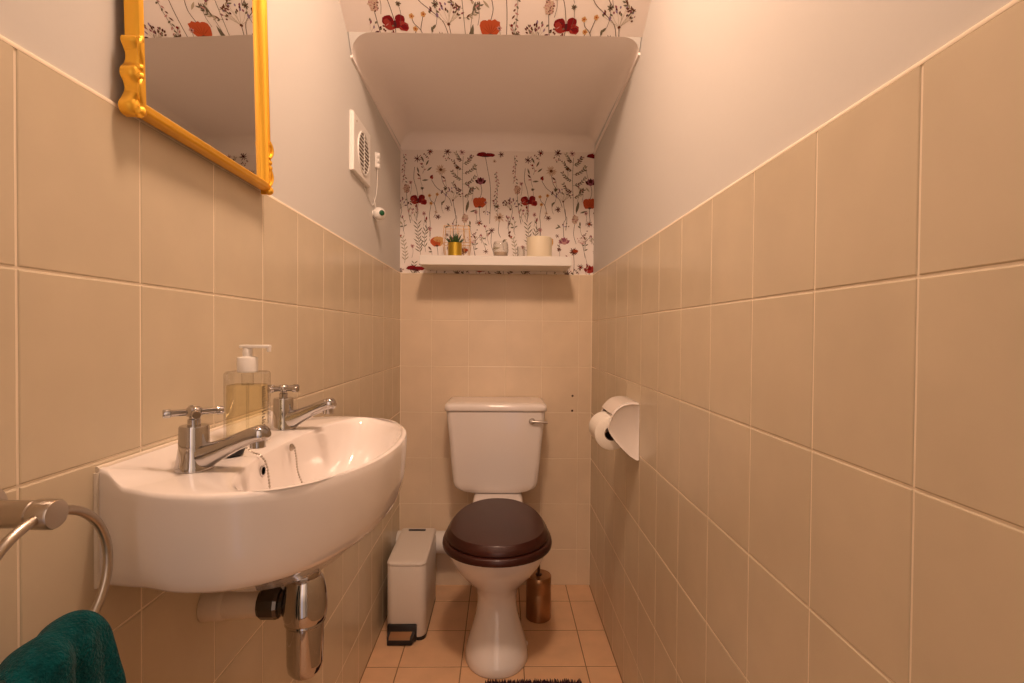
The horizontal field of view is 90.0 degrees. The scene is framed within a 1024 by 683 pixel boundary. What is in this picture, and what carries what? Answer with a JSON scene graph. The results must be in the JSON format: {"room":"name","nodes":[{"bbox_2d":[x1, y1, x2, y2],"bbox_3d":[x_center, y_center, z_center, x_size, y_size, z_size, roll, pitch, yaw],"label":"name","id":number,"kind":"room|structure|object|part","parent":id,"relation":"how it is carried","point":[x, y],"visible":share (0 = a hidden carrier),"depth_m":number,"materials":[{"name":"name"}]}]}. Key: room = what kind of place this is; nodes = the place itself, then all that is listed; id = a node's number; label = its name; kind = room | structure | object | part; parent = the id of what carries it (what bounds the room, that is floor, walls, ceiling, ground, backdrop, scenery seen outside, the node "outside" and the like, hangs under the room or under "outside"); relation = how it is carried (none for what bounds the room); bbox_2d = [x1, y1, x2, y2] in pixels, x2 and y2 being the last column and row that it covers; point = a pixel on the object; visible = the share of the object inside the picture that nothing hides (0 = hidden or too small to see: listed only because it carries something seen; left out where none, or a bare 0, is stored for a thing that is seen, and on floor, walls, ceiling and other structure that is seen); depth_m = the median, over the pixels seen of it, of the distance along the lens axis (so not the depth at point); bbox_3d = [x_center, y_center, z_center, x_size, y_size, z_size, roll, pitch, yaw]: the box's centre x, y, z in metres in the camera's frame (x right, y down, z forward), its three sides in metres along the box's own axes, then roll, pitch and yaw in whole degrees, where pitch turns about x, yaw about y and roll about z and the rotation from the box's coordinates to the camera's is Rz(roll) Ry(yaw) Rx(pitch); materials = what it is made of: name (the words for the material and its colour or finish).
{"room":"bathroom","nodes":[
{"label":"bathroom","id":0,"kind":"room"},
{"bbox_2d":[0,0,400,682],"bbox_3d":[-0.515,-0.275,0.969,0.100,2.750,2.565,0,1,-1],"label":"wall","id":1,"kind":"structure","parent":0,"point":[136,267],"depth_m":0.68,"materials":[{"name":"beige tile"}]},
{"bbox_2d":[0,488,112,682],"bbox_3d":[-0.423,0.203,0.435,0.072,0.163,0.142,0,1,-1],"label":"towel ring","id":2,"kind":"object","parent":1,"relation":"attached to","point":[22,516],"visible":0.86,"depth_m":0.43,"materials":[{"name":"silver metal"}]},
{"bbox_3d":[-0.418,0.147,0.435,0.064,0.026,0.026,0,1,-1],"label":"post","id":3,"kind":"part","parent":2,"relation":"part of","materials":[{"name":"silver metal"}]},
{"bbox_2d":[0,610,125,682],"bbox_3d":[-0.397,0.423,0.423,0.097,0.356,0.132,0,1,-1],"label":"hand towel","id":4,"kind":"object","parent":2,"relation":"hanging from","point":[79,646],"visible":1,"depth_m":0.44,"materials":[{"name":"teal fabric"}]},
{"bbox_2d":[118,0,273,194],"bbox_3d":[-0.445,-0.520,0.763,0.029,0.511,0.360,0,1,-1],"label":"arched mirror","id":5,"kind":"object","parent":1,"relation":"attached to","point":[195,71],"visible":1,"depth_m":0.75,"materials":[{"name":"gold metal"}]},
{"bbox_2d":[143,0,260,177],"bbox_3d":[-0.452,-0.532,0.763,0.012,0.487,0.308,0,1,-1],"label":"mirror glass","id":6,"kind":"object","parent":5,"relation":"attached to","point":[202,65],"depth_m":0.76,"materials":[{"name":"silver"}]},
{"bbox_2d":[93,410,406,592],"bbox_3d":[-0.318,0.235,0.781,0.299,0.198,0.507,0,1,-1],"label":"basin","id":7,"kind":"object","parent":1,"relation":"attached to","point":[222,528],"visible":0.98,"depth_m":0.57,"materials":[{"name":"white ceramic"}]},
{"bbox_2d":[162,405,270,473],"bbox_3d":[-0.357,0.118,0.621,0.116,0.077,0.052,1,1,8],"label":"tap","id":8,"kind":"object","parent":7,"relation":"on","point":[196,453],"visible":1,"depth_m":0.61,"materials":[{"name":"silver metal"}]},
{"bbox_3d":[-0.388,0.091,0.625,0.051,0.024,0.051,1,1,8],"label":"cross handle","id":9,"kind":"part","parent":8,"relation":"part of","materials":[{"name":"silver metal"}]},
{"bbox_3d":[-0.344,0.129,0.627,0.092,0.053,0.032,0,1,-1],"label":"spout","id":10,"kind":"part","parent":8,"relation":"part of","materials":[{"name":"silver metal"}]},
{"bbox_2d":[228,448,244,456],"bbox_3d":[-0.384,0.142,0.696,0.039,0.024,0.039,0,1,-1],"label":"plug","id":11,"kind":"object","parent":7,"relation":"on","point":[241,451],"visible":0.08,"depth_m":0.69,"materials":[{"name":"black rubber"}]},
{"bbox_2d":[246,447,270,488],"bbox_3d":[-0.347,0.174,0.689,0.070,0.088,0.010,1,1,16],"label":"chain","id":12,"kind":"object","parent":11,"relation":"attached to","point":[251,451],"visible":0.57,"depth_m":0.69,"materials":[{"name":"silver metal"}]},
{"bbox_2d":[223,345,271,440],"bbox_3d":[-0.396,0.079,0.773,0.062,0.148,0.037,0,1,-1],"label":"soap dispenser","id":13,"kind":"object","parent":7,"relation":"on","point":[248,363],"visible":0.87,"depth_m":0.77,"materials":[{"name":"clear glass"}]},
{"bbox_2d":[197,570,327,680],"bbox_3d":[-0.375,0.410,0.783,0.182,0.197,0.065,0,1,-1],"label":"trap","id":14,"kind":"object","parent":7,"relation":"attached to","point":[302,605],"visible":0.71,"depth_m":0.76,"materials":[{"name":"silver metal"}]},
{"bbox_2d":[197,586,284,621],"bbox_3d":[-0.402,0.400,0.782,0.128,0.051,0.049,0,1,-1],"label":"outlet","id":15,"kind":"object","parent":14,"relation":"attached to","point":[269,604],"depth_m":0.76,"materials":[{"name":"beige plastic"}]},
{"bbox_2d":[284,616,325,680],"bbox_3d":[-0.317,0.466,0.785,0.060,0.085,0.060,0,1,-1],"label":"cup","id":16,"kind":"object","parent":14,"relation":"on","point":[304,639],"depth_m":0.76,"materials":[{"name":"silver metal"}]},
{"bbox_2d":[289,443,302,482],"bbox_3d":[-0.327,0.197,0.792,0.030,0.079,0.012,0,1,-1],"label":"chain","id":17,"kind":"object","parent":7,"relation":"hanging from","point":[292,447],"visible":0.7,"depth_m":0.79,"materials":[{"name":"silver metal"}]},
{"bbox_2d":[266,384,336,430],"bbox_3d":[-0.369,0.113,0.899,0.118,0.077,0.057,0,1,-12],"label":"tap","id":18,"kind":"object","parent":7,"relation":"on","point":[284,417],"visible":1,"depth_m":0.88,"materials":[{"name":"silver metal"}]},
{"bbox_3d":[-0.398,0.086,0.892,0.051,0.024,0.051,0,1,-22],"label":"cross handle","id":19,"kind":"part","parent":18,"relation":"part of","materials":[{"name":"silver metal"}]},
{"bbox_3d":[-0.354,0.124,0.894,0.092,0.053,0.032,0,1,-1],"label":"spout","id":20,"kind":"part","parent":18,"relation":"part of","materials":[{"name":"silver metal"}]},
{"bbox_2d":[349,110,369,187],"bbox_3d":[-0.471,-0.594,1.598,0.015,0.174,0.192,0,1,-1],"label":"fan","id":21,"kind":"object","parent":1,"relation":"attached to","point":[359,136],"visible":1,"depth_m":1.56,"materials":[{"name":"white plastic"}]},
{"bbox_2d":[358,131,369,175],"bbox_3d":[-0.465,-0.590,1.611,0.004,0.134,0.134,0,1,-1],"label":"grille","id":22,"kind":"object","parent":21,"relation":"attached to","point":[363,137],"depth_m":1.61,"materials":[{"name":"white plastic"}]},
{"bbox_2d":[375,152,380,169],"bbox_3d":[-0.475,-0.640,1.815,0.015,0.059,0.028,0,1,-1],"label":"cleat","id":23,"kind":"object","parent":1,"relation":"attached to","point":[377,155],"visible":1,"depth_m":1.81,"materials":[{"name":"white plastic"}]},
{"bbox_2d":[363,169,377,206],"bbox_3d":[-0.475,-0.536,1.732,0.009,0.146,0.178,0,1,-1],"label":"cord","id":24,"kind":"object","parent":23,"relation":"hanging from","point":[377,169],"visible":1,"depth_m":1.79,"materials":[{"name":"white plastic"}]},
{"bbox_2d":[372,207,385,219],"bbox_3d":[-0.462,-0.444,1.779,0.044,0.044,0.045,0,1,-1],"label":"pull cord knob","id":25,"kind":"object","parent":24,"relation":"hanging from","point":[378,213],"visible":1,"depth_m":1.76,"materials":[{"name":"white plastic"}]},
{"bbox_2d":[359,585,622,682],"bbox_3d":[-0.054,1.154,1.000,1.045,0.100,2.765,0,1,-1],"label":"floor","id":26,"kind":"structure","parent":0,"point":[574,644],"depth_m":1.83,"materials":[{"name":"beige tile"}]},
{"bbox_2d":[387,528,435,644],"bbox_3d":[-0.388,0.934,1.992,0.146,0.302,0.336,0,1,-1],"label":"pedal bin","id":27,"kind":"object","parent":26,"relation":"on","point":[411,574],"visible":1,"depth_m":1.86,"materials":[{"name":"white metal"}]},
{"bbox_3d":[-0.387,0.799,2.006,0.146,0.027,0.303,0,1,-1],"label":"bin lid","id":28,"kind":"part","parent":27,"relation":"part of","materials":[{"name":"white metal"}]},
{"bbox_2d":[395,397,551,678],"bbox_3d":[-0.173,0.669,1.902,0.630,0.840,0.734,0,1,-1],"label":"toilet","id":29,"kind":"object","parent":26,"relation":"on","point":[497,541],"visible":0.98,"depth_m":1.80,"materials":[{"name":"white ceramic"}]},
{"bbox_3d":[-0.067,0.262,2.151,0.413,0.034,0.220,0,1,-1],"label":"cistern lid","id":30,"kind":"part","parent":29,"relation":"part of","materials":[{"name":"white ceramic"}]},
{"bbox_3d":[-0.051,0.666,1.780,0.367,0.026,0.485,0,1,-1],"label":"seat","id":31,"kind":"part","parent":29,"relation":"part of","materials":[{"name":"brown wood"}]},
{"bbox_3d":[-0.051,0.637,1.792,0.345,0.032,0.488,0,1,-1],"label":"lid","id":32,"kind":"part","parent":29,"relation":"part of","materials":[{"name":"brown wood"}]},
{"bbox_2d":[473,492,522,501],"bbox_3d":[-0.058,0.774,2.094,0.198,0.304,0.305,0,1,-1],"label":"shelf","id":33,"kind":"object","parent":29,"relation":"attached to","point":[478,496],"depth_m":2.05,"materials":[{"name":"white ceramic"}]},
{"bbox_3d":[0.105,0.320,2.046,0.074,0.026,0.020,0,1,-1],"label":"flush lever","id":34,"kind":"part","parent":29,"relation":"part of","materials":[{"name":"silver metal"}]},
{"bbox_2d":[485,678,581,682],"bbox_3d":[0.073,1.091,1.305,0.312,0.016,0.672,0,1,-1],"label":"bath mat","id":35,"kind":"object","parent":26,"relation":"on","point":[522,680],"visible":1,"depth_m":1.63,"materials":[{"name":"grey"}]},
{"bbox_2d":[526,565,550,623],"bbox_3d":[0.106,0.911,2.022,0.098,0.355,0.098,0,1,-1],"label":"toilet brush","id":36,"kind":"object","parent":26,"relation":"on","point":[538,586],"visible":0.87,"depth_m":1.98,"materials":[{"name":"brown metal"}]},
{"bbox_3d":[0.106,0.828,2.021,0.026,0.189,0.026,0,1,-1],"label":"brush handle","id":37,"kind":"part","parent":36,"relation":"part of","materials":[{"name":"brown metal"}]},
{"bbox_2d":[339,0,650,154],"bbox_3d":[-0.047,-1.083,1.504,0.865,0.534,1.486,0,1,-1],"label":"ceiling","id":38,"kind":"structure","parent":0,"point":[434,91],"depth_m":1.65,"materials":[{"name":"white paint"}]},
{"bbox_2d":[400,145,594,584],"bbox_3d":[-0.068,-0.292,2.308,1.045,2.750,0.104,0,1,-1],"label":"wall","id":39,"kind":"structure","parent":0,"point":[464,333],"depth_m":2.26,"materials":[{"name":"beige tile"}]},
{"bbox_2d":[419,255,571,271],"bbox_3d":[-0.067,-0.328,2.159,0.614,0.038,0.194,0,1,-1],"label":"floating shelf","id":40,"kind":"object","parent":39,"relation":"attached to","point":[429,262],"visible":1,"depth_m":2.07,"materials":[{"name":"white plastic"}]},
{"bbox_2d":[445,233,464,254],"bbox_3d":[-0.238,-0.401,2.116,0.078,0.108,0.072,1,1,16],"label":"potted succulent","id":41,"kind":"object","parent":40,"relation":"on","point":[454,246],"visible":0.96,"depth_m":2.09,"materials":[{"name":"gold metal"}]},
{"bbox_2d":[448,242,461,254],"bbox_3d":[-0.236,-0.377,2.115,0.058,0.059,0.058,0,1,-1],"label":"pot","id":42,"kind":"object","parent":41,"relation":"attached to","point":[454,248],"depth_m":2.09,"materials":[{"name":"gold metal"}]},
{"bbox_2d":[442,225,470,255],"bbox_3d":[-0.237,-0.421,2.205,0.119,0.143,0.074,0,1,-1],"label":"wire lantern","id":43,"kind":"object","parent":40,"relation":"on","point":[444,242],"visible":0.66,"depth_m":2.17,"materials":[{"name":"gold metal"}]},
{"bbox_2d":[494,252,506,255],"bbox_3d":[-0.047,-0.379,2.119,0.066,0.066,0.066,0,1,-1],"label":"glass votive","id":44,"kind":"object","parent":40,"relation":"on","point":[495,253],"visible":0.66,"depth_m":2.10,"materials":[{"name":"beige"}]},
{"bbox_2d":[527,236,551,255],"bbox_3d":[0.113,-0.389,2.122,0.104,0.088,0.104,0,1,-1],"label":"pillar candle","id":45,"kind":"object","parent":40,"relation":"on","point":[536,245],"visible":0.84,"depth_m":2.08,"materials":[{"name":"beige wax"}]},
{"bbox_2d":[399,275,592,576],"bbox_3d":[-0.072,0.394,2.266,0.848,1.380,0.004,0,1,-1],"label":"trim","id":46,"kind":"structure","parent":39,"relation":"attached to","point":[592,275],"depth_m":2.27,"materials":[{"name":"beige tile"}]},
{"bbox_2d":[589,0,1023,682],"bbox_3d":[0.429,-0.268,0.987,0.100,2.750,2.565,0,1,-1],"label":"wall","id":47,"kind":"structure","parent":0,"point":[808,281],"depth_m":0.65,"materials":[{"name":"beige tile"}]},
{"bbox_2d":[601,396,639,459],"bbox_3d":[0.320,0.257,1.545,0.088,0.168,0.154,0,1,-1],"label":"toilet roll holder","id":48,"kind":"object","parent":47,"relation":"attached to","point":[623,427],"visible":0.91,"depth_m":1.47,"materials":[{"name":"white plastic"}]},
{"bbox_2d":[589,411,619,449],"bbox_3d":[0.287,0.266,1.538,0.097,0.097,0.108,0,1,-1],"label":"toilet roll","id":49,"kind":"object","parent":48,"relation":"on","point":[598,424],"visible":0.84,"depth_m":1.49,"materials":[{"name":"white paper"}]},
{"bbox_2d":[602,396,638,414],"bbox_3d":[0.325,0.253,1.550,0.078,0.160,0.145,0,1,-1],"label":"hood","id":50,"kind":"object","parent":48,"relation":"attached to","point":[617,405],"depth_m":1.48,"materials":[{"name":"white plastic"}]}
]}

